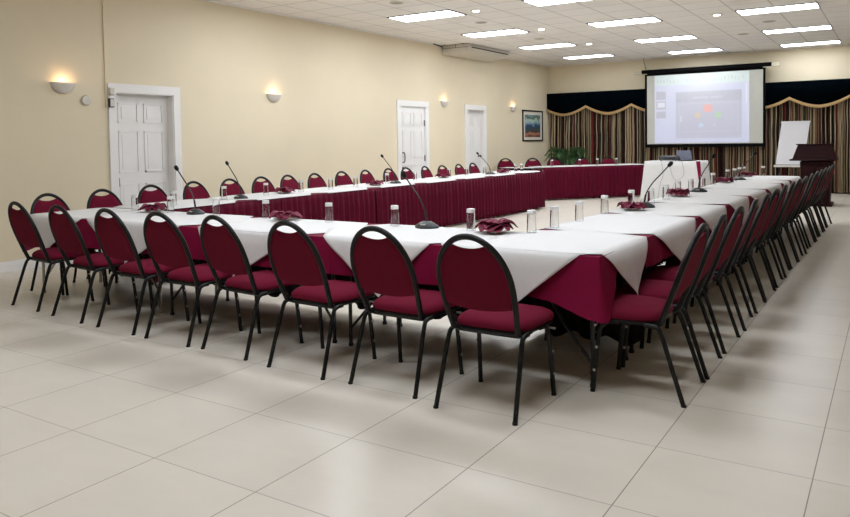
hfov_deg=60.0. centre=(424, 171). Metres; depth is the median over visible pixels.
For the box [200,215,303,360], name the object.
banquet chair
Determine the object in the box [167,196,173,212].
glass
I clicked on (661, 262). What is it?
table skirt
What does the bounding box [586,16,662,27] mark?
ceiling light panel
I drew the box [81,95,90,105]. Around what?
disc
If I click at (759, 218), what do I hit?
banquet chair
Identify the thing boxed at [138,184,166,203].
banquet chair
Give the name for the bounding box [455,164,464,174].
banquet chair
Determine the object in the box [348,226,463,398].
banquet chair
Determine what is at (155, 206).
folded napkin
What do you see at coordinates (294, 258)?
banquet chair
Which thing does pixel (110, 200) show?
banquet chair
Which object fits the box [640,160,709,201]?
tablecloth
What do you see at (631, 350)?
folding table
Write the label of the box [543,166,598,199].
table skirt
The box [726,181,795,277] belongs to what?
banquet chair
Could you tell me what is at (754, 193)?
cloth
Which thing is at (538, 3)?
ceiling light panel
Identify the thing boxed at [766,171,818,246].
banquet chair
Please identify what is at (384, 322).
folding table
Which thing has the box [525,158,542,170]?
banquet chair
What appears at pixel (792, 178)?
cloth
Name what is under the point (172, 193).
glass
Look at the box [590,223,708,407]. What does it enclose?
banquet chair
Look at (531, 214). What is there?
glass
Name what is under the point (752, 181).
cloth
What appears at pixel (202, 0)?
trim
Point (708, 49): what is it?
ceiling light panel
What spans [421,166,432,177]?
banquet chair
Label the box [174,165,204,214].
gooseneck microphone
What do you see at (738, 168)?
glass
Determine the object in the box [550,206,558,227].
glass
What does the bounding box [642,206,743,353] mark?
banquet chair
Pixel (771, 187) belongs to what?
cloth
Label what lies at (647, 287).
banquet chair
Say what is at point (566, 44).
ceiling light panel
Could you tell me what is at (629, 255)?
cloth
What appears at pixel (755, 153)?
gooseneck microphone
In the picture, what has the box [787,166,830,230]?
banquet chair
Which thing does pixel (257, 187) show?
banquet chair
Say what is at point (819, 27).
ceiling light panel
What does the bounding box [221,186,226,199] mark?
glass
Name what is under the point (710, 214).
cloth
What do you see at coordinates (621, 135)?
curtain
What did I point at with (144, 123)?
door
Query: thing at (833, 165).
banquet chair
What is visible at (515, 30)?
ceiling light panel
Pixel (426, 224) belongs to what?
gooseneck microphone
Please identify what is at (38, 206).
banquet chair
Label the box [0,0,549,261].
wall
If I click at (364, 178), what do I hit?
banquet chair
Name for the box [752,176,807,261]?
banquet chair
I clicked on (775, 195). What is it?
banquet chair
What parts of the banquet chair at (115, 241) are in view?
leg, backrest, frame, leg, seat frame, seat, leg, leg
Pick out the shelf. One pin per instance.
(793, 159)
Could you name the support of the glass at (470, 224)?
on the cloth at (414, 241)
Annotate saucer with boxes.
[143,209,162,211]
[274,217,297,220]
[484,229,507,232]
[620,207,642,209]
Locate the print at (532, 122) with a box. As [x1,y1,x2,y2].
[525,115,539,136]
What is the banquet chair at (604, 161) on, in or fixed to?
on the floor
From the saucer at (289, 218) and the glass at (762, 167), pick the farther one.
the glass at (762, 167)
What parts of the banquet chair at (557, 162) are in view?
backrest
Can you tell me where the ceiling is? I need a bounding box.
[212,0,849,65]
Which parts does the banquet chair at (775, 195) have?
leg, frame, leg, backrest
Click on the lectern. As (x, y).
(813, 158)
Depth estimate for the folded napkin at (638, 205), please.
6.23 m
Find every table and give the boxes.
[41,248,217,312]
[170,226,386,342]
[348,245,627,387]
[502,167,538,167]
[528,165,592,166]
[544,217,701,352]
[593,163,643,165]
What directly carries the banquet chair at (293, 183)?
on the floor
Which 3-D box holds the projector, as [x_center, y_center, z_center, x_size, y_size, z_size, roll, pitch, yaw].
[5.013,-0.267,15.089,0.380,0.105,0.333,1,3,33]
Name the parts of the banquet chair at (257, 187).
backrest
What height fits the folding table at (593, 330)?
0.728 m
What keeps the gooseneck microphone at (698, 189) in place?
on the cloth at (754, 193)
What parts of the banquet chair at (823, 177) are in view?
leg, leg, frame, backrest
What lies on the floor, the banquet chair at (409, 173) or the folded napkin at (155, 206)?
the banquet chair at (409, 173)
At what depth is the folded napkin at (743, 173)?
11.08 m
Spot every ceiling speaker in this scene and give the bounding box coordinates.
[389,1,403,4]
[474,21,486,23]
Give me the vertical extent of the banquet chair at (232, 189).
0.914 m
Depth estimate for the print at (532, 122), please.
19.62 m
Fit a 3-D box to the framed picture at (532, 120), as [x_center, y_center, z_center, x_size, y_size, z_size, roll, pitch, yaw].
[2.877,-1.208,19.643,0.030,0.820,1.280,1,3,33]
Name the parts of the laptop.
lid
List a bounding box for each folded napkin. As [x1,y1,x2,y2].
[137,202,166,210]
[269,211,302,219]
[275,187,295,192]
[366,180,383,184]
[435,173,450,176]
[474,218,517,232]
[497,169,510,172]
[617,201,647,208]
[669,188,689,195]
[716,177,735,181]
[742,172,756,175]
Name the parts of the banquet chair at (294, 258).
leg, backrest, frame, leg, leg, seat, seat frame, leg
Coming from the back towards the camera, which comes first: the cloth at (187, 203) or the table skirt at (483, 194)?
the table skirt at (483, 194)
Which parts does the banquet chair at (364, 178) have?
backrest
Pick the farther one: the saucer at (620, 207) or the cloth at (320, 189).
the cloth at (320, 189)
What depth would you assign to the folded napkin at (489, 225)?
4.86 m
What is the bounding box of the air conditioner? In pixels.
[433,43,509,61]
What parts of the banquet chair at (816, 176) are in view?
leg, frame, leg, backrest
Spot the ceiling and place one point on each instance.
(563, 23)
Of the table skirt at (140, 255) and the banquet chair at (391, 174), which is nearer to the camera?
the table skirt at (140, 255)
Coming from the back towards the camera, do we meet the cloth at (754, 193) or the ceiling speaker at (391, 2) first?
the ceiling speaker at (391, 2)
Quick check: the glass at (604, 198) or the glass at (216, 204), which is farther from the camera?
the glass at (216, 204)
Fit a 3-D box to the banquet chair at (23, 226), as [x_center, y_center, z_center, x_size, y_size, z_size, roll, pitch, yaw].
[-3.234,0.694,6.395,0.487,0.914,0.629,1,3,37]
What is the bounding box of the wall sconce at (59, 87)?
[50,82,74,93]
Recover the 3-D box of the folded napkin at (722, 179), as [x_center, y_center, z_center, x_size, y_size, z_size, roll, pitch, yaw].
[3.961,0.107,9.717,0.260,0.066,0.237,-2,2,-17]
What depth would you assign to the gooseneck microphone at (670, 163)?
6.47 m
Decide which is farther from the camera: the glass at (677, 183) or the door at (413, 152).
the door at (413, 152)
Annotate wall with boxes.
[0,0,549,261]
[549,45,849,160]
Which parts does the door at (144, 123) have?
panel, panel, panel, panel, panel, panel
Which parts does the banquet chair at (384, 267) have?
leg, backrest, frame, leg, seat, seat frame, leg, leg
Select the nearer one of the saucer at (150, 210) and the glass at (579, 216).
the glass at (579, 216)
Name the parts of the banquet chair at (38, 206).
leg, frame, backrest, leg, leg, leg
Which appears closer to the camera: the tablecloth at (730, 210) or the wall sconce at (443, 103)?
the tablecloth at (730, 210)
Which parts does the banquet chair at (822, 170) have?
leg, leg, frame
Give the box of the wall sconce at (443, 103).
[440,101,448,106]
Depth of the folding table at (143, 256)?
6.45 m
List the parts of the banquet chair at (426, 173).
backrest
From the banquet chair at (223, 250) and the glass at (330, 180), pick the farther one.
the glass at (330, 180)
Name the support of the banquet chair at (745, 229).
on the floor
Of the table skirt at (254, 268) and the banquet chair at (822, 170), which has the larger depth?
the banquet chair at (822, 170)
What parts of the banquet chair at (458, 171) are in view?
backrest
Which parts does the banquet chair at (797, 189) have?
leg, frame, leg, backrest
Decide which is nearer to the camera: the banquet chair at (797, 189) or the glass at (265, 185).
the banquet chair at (797, 189)
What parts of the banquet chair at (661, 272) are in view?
leg, leg, seat, leg, frame, leg, backrest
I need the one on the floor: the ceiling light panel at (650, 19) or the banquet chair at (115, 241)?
the banquet chair at (115, 241)
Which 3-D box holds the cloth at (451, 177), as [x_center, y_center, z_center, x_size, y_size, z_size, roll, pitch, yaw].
[0.498,0.251,12.402,0.837,0.301,0.954,1,3,34]
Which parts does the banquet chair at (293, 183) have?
backrest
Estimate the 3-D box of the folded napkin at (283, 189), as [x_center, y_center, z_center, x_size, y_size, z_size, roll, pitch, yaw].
[-1.720,0.226,9.027,0.260,0.066,0.237,-1,2,2]
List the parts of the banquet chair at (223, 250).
leg, backrest, frame, leg, leg, seat, seat frame, leg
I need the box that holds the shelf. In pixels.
[789,158,838,160]
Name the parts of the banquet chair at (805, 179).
leg, leg, frame, backrest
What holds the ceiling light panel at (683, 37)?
attached to the ceiling
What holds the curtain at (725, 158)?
hanging from the curtain rod
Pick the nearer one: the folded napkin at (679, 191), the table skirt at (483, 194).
the folded napkin at (679, 191)
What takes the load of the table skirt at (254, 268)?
attached to the folding table at (384, 322)
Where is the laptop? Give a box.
[677,150,696,160]
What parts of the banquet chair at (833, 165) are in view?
leg, leg, frame, backrest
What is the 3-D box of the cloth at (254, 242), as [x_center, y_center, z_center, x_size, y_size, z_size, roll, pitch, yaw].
[-1.090,0.602,5.582,1.550,0.386,0.822,1,3,33]
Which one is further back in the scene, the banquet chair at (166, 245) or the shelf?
the shelf
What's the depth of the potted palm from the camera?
19.11 m
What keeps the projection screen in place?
hanging from the ceiling
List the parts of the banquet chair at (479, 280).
leg, backrest, frame, leg, seat, seat frame, leg, leg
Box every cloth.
[30,208,143,247]
[86,211,252,262]
[113,199,236,208]
[198,217,367,282]
[207,192,310,199]
[281,187,366,192]
[323,224,496,296]
[337,182,414,187]
[389,178,455,182]
[428,176,484,178]
[441,231,583,301]
[454,173,514,175]
[479,230,647,294]
[486,170,539,172]
[545,213,695,260]
[609,203,726,230]
[646,195,748,223]
[688,188,766,206]
[706,182,781,192]
[734,180,789,191]
[742,176,799,184]
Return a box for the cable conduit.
[102,0,107,106]
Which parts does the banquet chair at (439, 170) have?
backrest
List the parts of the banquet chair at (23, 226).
leg, backrest, frame, leg, seat frame, seat, leg, leg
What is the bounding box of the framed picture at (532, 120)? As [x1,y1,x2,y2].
[522,110,542,140]
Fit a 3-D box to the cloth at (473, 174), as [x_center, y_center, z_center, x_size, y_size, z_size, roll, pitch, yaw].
[1.070,0.208,13.251,0.837,0.301,1.219,1,3,34]
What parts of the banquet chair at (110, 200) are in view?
frame, backrest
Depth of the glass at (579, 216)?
5.50 m
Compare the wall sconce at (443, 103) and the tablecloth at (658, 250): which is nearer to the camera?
the tablecloth at (658, 250)
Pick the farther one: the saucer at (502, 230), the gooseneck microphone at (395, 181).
the gooseneck microphone at (395, 181)
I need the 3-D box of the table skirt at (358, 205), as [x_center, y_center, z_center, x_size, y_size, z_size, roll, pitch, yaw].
[-1.121,0.614,9.244,0.045,0.695,1.854,1,3,34]
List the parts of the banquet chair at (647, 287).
leg, leg, seat, leg, frame, leg, backrest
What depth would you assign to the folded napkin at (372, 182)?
10.31 m
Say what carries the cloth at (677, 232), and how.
on the tablecloth at (658, 250)
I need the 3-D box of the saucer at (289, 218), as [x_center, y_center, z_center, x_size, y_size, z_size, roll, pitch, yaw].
[-1.123,0.384,5.938,0.192,0.016,0.192,1,3,33]
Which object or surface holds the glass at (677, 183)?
on the cloth at (735, 202)
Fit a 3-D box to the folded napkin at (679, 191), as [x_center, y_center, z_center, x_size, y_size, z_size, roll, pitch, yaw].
[2.630,0.213,7.647,0.227,0.068,0.274,1,3,32]
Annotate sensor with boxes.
[108,88,114,106]
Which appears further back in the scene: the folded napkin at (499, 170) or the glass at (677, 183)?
the folded napkin at (499, 170)
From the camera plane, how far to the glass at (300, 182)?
9.24 m
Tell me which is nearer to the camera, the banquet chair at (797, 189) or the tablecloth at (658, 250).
the tablecloth at (658, 250)
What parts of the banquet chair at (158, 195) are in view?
backrest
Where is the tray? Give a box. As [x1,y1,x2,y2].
[774,165,799,166]
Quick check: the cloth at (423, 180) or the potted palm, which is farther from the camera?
the potted palm
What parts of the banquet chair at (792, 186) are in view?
leg, leg, frame, backrest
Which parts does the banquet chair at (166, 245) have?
leg, backrest, frame, leg, leg, seat frame, seat, leg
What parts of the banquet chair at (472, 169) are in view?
backrest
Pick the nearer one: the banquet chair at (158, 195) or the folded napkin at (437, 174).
the banquet chair at (158, 195)
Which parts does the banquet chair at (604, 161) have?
backrest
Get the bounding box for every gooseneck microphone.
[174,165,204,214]
[225,161,247,198]
[381,154,400,183]
[401,171,438,228]
[476,152,494,173]
[643,161,672,207]
[692,154,715,191]
[734,152,756,179]
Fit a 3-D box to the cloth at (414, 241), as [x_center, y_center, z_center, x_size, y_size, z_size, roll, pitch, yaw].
[-0.133,0.593,4.971,1.360,0.351,0.822,1,3,33]
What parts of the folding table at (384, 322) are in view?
leg, leg, leg, leg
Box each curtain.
[550,106,644,164]
[646,143,760,182]
[761,98,849,192]
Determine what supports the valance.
attached to the wall at (821, 63)
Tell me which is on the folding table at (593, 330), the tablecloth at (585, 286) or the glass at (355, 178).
the tablecloth at (585, 286)
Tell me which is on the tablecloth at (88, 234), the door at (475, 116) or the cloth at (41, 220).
the cloth at (41, 220)
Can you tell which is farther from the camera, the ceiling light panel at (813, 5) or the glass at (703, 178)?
the ceiling light panel at (813, 5)
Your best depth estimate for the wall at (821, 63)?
18.30 m
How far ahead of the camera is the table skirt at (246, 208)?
8.01 m
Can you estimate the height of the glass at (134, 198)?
0.149 m
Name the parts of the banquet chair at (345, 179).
backrest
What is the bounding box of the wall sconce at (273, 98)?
[266,94,280,102]
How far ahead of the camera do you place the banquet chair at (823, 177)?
9.95 m
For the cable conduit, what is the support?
attached to the wall at (339, 88)
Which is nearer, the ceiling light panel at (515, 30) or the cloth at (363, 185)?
the cloth at (363, 185)
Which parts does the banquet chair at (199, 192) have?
backrest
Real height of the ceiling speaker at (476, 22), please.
0.014 m
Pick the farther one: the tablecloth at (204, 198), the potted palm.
the potted palm
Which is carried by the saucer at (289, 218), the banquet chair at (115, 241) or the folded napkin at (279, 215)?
the folded napkin at (279, 215)
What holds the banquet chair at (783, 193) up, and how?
on the floor
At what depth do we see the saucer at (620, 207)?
6.27 m
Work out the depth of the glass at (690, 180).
8.24 m
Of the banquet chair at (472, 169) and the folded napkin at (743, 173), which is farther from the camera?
the banquet chair at (472, 169)
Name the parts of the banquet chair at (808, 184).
leg, leg, frame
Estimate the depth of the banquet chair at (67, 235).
5.81 m
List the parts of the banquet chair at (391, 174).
backrest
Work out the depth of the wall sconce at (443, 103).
15.71 m
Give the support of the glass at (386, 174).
on the cloth at (363, 185)
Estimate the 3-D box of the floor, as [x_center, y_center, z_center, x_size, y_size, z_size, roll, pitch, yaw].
[2.880,0.995,8.960,11.863,0.100,20.800,1,3,33]
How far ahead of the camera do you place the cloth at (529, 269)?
4.07 m
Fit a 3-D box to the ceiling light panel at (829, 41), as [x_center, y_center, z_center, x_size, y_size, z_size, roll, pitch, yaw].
[8.556,-2.831,16.361,1.180,0.014,0.570,1,3,33]
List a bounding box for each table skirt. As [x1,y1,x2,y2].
[108,254,224,285]
[149,198,286,283]
[250,258,382,308]
[281,188,379,223]
[375,181,449,226]
[418,271,642,345]
[445,176,502,225]
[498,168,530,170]
[499,171,544,214]
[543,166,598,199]
[599,165,643,196]
[642,255,673,272]
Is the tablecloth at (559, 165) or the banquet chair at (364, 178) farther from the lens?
the tablecloth at (559, 165)
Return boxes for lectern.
[789,144,838,206]
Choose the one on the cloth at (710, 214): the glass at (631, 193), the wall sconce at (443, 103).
the glass at (631, 193)
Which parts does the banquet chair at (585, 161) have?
backrest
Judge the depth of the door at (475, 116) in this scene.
17.19 m
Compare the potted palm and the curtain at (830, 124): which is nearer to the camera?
the curtain at (830, 124)
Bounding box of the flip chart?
[774,121,810,175]
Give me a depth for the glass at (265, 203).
6.07 m
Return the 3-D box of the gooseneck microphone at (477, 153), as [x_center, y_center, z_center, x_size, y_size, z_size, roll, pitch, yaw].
[1.092,-0.146,13.245,0.377,0.400,0.150,1,3,33]
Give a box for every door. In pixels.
[107,83,182,204]
[396,100,429,179]
[464,104,486,173]
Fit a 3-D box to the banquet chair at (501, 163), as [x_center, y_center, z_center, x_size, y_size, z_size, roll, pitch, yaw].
[1.981,0.152,17.502,0.487,0.914,0.629,-1,2,-7]
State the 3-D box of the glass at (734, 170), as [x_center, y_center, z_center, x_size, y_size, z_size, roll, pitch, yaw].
[4.466,0.035,10.629,0.064,0.149,0.064,1,3,33]
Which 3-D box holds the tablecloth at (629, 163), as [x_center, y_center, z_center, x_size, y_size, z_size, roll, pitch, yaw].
[4.433,-0.152,17.122,1.375,0.002,0.775,-2,2,-18]
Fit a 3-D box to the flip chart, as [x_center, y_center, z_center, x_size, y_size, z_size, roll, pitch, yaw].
[8.228,-0.284,16.402,0.785,1.655,0.825,1,3,37]
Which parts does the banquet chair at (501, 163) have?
backrest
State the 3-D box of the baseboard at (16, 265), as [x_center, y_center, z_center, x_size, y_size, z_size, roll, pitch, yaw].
[-1.985,0.836,12.057,0.026,0.115,20.500,1,3,33]
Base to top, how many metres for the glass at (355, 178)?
0.149 m
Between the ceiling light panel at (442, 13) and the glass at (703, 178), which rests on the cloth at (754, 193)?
the glass at (703, 178)
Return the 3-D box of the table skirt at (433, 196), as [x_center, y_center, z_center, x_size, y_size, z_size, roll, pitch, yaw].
[-0.136,0.537,10.706,0.044,0.695,1.854,1,3,34]
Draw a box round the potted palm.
[545,147,588,164]
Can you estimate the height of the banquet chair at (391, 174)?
0.914 m
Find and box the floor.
[0,193,849,516]
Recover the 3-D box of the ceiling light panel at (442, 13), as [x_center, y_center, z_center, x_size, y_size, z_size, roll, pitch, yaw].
[0.025,-2.513,11.955,1.180,0.014,0.570,1,3,33]
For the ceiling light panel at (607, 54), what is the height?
0.014 m
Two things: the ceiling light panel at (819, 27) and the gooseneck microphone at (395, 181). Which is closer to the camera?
the gooseneck microphone at (395, 181)
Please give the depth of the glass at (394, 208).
5.37 m
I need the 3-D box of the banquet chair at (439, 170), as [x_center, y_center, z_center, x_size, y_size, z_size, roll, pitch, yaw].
[0.552,0.347,13.340,0.629,0.914,0.487,1,3,36]
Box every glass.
[131,195,138,210]
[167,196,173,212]
[170,191,176,205]
[213,198,219,214]
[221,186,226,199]
[262,200,269,218]
[263,183,268,195]
[298,180,303,191]
[325,202,332,221]
[328,178,332,188]
[353,176,357,186]
[385,173,388,183]
[391,205,398,225]
[413,171,416,180]
[466,208,475,230]
[527,210,535,232]
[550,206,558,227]
[575,201,583,220]
[601,195,608,213]
[628,190,634,201]
[647,188,654,203]
[662,184,668,199]
[675,181,680,188]
[688,178,693,191]
[700,176,705,188]
[710,173,715,184]
[725,169,729,177]
[732,168,736,177]
[737,167,741,176]
[761,166,765,175]
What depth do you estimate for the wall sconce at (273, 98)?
11.38 m
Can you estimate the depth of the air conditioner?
15.93 m
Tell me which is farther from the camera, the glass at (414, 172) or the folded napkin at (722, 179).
the glass at (414, 172)
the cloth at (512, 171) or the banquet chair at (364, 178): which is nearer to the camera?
the banquet chair at (364, 178)
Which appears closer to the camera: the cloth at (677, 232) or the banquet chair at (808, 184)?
the cloth at (677, 232)
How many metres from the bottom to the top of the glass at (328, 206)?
0.149 m
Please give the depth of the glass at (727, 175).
10.28 m
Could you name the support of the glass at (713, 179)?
on the cloth at (771, 187)
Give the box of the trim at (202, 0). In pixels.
[202,0,849,66]
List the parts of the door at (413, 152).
panel, panel, panel, panel, panel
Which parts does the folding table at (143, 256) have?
leg, leg, leg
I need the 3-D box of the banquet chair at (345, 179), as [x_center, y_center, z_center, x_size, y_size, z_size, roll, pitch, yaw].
[-1.055,0.456,11.319,0.629,0.914,0.487,1,3,34]
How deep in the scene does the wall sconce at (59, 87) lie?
8.49 m
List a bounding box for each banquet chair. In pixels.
[8,201,95,311]
[30,193,104,294]
[48,205,140,323]
[86,189,122,282]
[94,208,189,335]
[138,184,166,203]
[143,211,242,346]
[183,181,209,199]
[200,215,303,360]
[220,178,244,195]
[252,176,274,192]
[267,220,376,379]
[280,175,297,189]
[307,173,326,187]
[335,171,352,185]
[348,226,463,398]
[360,170,374,183]
[383,168,398,181]
[401,167,412,179]
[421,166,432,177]
[433,233,555,425]
[437,165,446,176]
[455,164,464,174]
[469,163,480,173]
[497,158,513,169]
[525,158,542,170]
[547,157,561,165]
[575,157,589,164]
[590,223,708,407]
[601,156,614,163]
[615,214,726,379]
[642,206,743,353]
[665,198,758,330]
[690,193,770,313]
[706,189,779,299]
[720,184,787,287]
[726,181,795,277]
[740,178,802,268]
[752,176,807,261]
[756,173,813,253]
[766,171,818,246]
[775,169,823,241]
[780,168,827,235]
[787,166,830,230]
[796,164,834,226]
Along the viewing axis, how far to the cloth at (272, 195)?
8.68 m
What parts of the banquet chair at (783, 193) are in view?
leg, leg, frame, backrest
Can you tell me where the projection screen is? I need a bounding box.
[634,58,780,147]
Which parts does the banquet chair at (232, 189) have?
backrest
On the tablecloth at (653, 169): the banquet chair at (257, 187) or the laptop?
the laptop
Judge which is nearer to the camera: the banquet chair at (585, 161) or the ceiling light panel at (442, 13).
the ceiling light panel at (442, 13)
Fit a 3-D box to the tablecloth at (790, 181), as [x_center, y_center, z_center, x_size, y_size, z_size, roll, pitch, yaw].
[4.815,0.257,10.474,0.817,0.277,2.015,1,3,33]
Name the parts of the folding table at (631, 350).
leg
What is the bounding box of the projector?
[658,155,679,160]
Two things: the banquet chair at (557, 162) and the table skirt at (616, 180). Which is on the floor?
the banquet chair at (557, 162)
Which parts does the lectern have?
panel, rail, panel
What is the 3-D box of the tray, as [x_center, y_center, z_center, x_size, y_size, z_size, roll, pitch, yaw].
[7.973,-0.111,16.127,0.620,0.045,0.060,1,3,37]
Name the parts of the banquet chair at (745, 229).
leg, seat, leg, frame, leg, backrest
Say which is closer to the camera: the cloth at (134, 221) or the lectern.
the cloth at (134, 221)
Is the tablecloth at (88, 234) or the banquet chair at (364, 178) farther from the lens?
the banquet chair at (364, 178)
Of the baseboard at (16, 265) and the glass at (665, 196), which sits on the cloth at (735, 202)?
the glass at (665, 196)
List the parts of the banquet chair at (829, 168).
leg, leg, frame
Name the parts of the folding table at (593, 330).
leg, leg, leg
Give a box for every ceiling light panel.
[387,9,466,22]
[461,28,529,37]
[517,42,577,49]
[521,0,589,6]
[561,53,614,59]
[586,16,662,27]
[633,35,697,42]
[667,48,723,53]
[735,2,820,15]
[761,24,832,33]
[779,40,841,46]
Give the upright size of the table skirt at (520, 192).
0.695 m
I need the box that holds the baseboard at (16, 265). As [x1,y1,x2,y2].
[0,249,101,272]
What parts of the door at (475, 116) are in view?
panel, panel, panel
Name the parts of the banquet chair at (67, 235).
leg, backrest, frame, leg, seat frame, seat, leg, leg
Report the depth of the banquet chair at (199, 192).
9.06 m
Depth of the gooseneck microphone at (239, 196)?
8.32 m
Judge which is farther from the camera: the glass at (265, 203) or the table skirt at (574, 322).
the glass at (265, 203)
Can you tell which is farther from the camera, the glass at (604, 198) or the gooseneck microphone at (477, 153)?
the gooseneck microphone at (477, 153)
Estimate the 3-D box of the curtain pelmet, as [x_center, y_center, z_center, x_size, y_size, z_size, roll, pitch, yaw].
[4.671,-1.815,19.708,2.954,0.639,0.220,1,3,33]
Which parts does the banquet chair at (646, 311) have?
leg, leg, seat, seat frame, leg, frame, leg, backrest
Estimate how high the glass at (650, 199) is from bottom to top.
0.149 m
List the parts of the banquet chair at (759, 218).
leg, leg, frame, leg, backrest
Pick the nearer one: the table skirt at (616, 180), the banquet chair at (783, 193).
the banquet chair at (783, 193)
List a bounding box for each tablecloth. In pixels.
[22,218,148,253]
[105,198,256,209]
[178,217,379,273]
[330,243,617,323]
[541,212,711,267]
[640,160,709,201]
[655,196,753,226]
[731,180,791,188]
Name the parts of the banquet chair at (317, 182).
backrest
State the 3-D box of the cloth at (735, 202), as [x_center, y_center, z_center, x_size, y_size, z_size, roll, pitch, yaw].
[2.740,0.426,7.303,0.827,0.301,1.210,1,3,33]
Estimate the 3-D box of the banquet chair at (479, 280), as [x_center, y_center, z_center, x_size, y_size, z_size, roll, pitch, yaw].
[0.365,0.743,3.818,0.487,0.914,0.629,1,3,33]
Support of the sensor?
attached to the door at (144, 123)

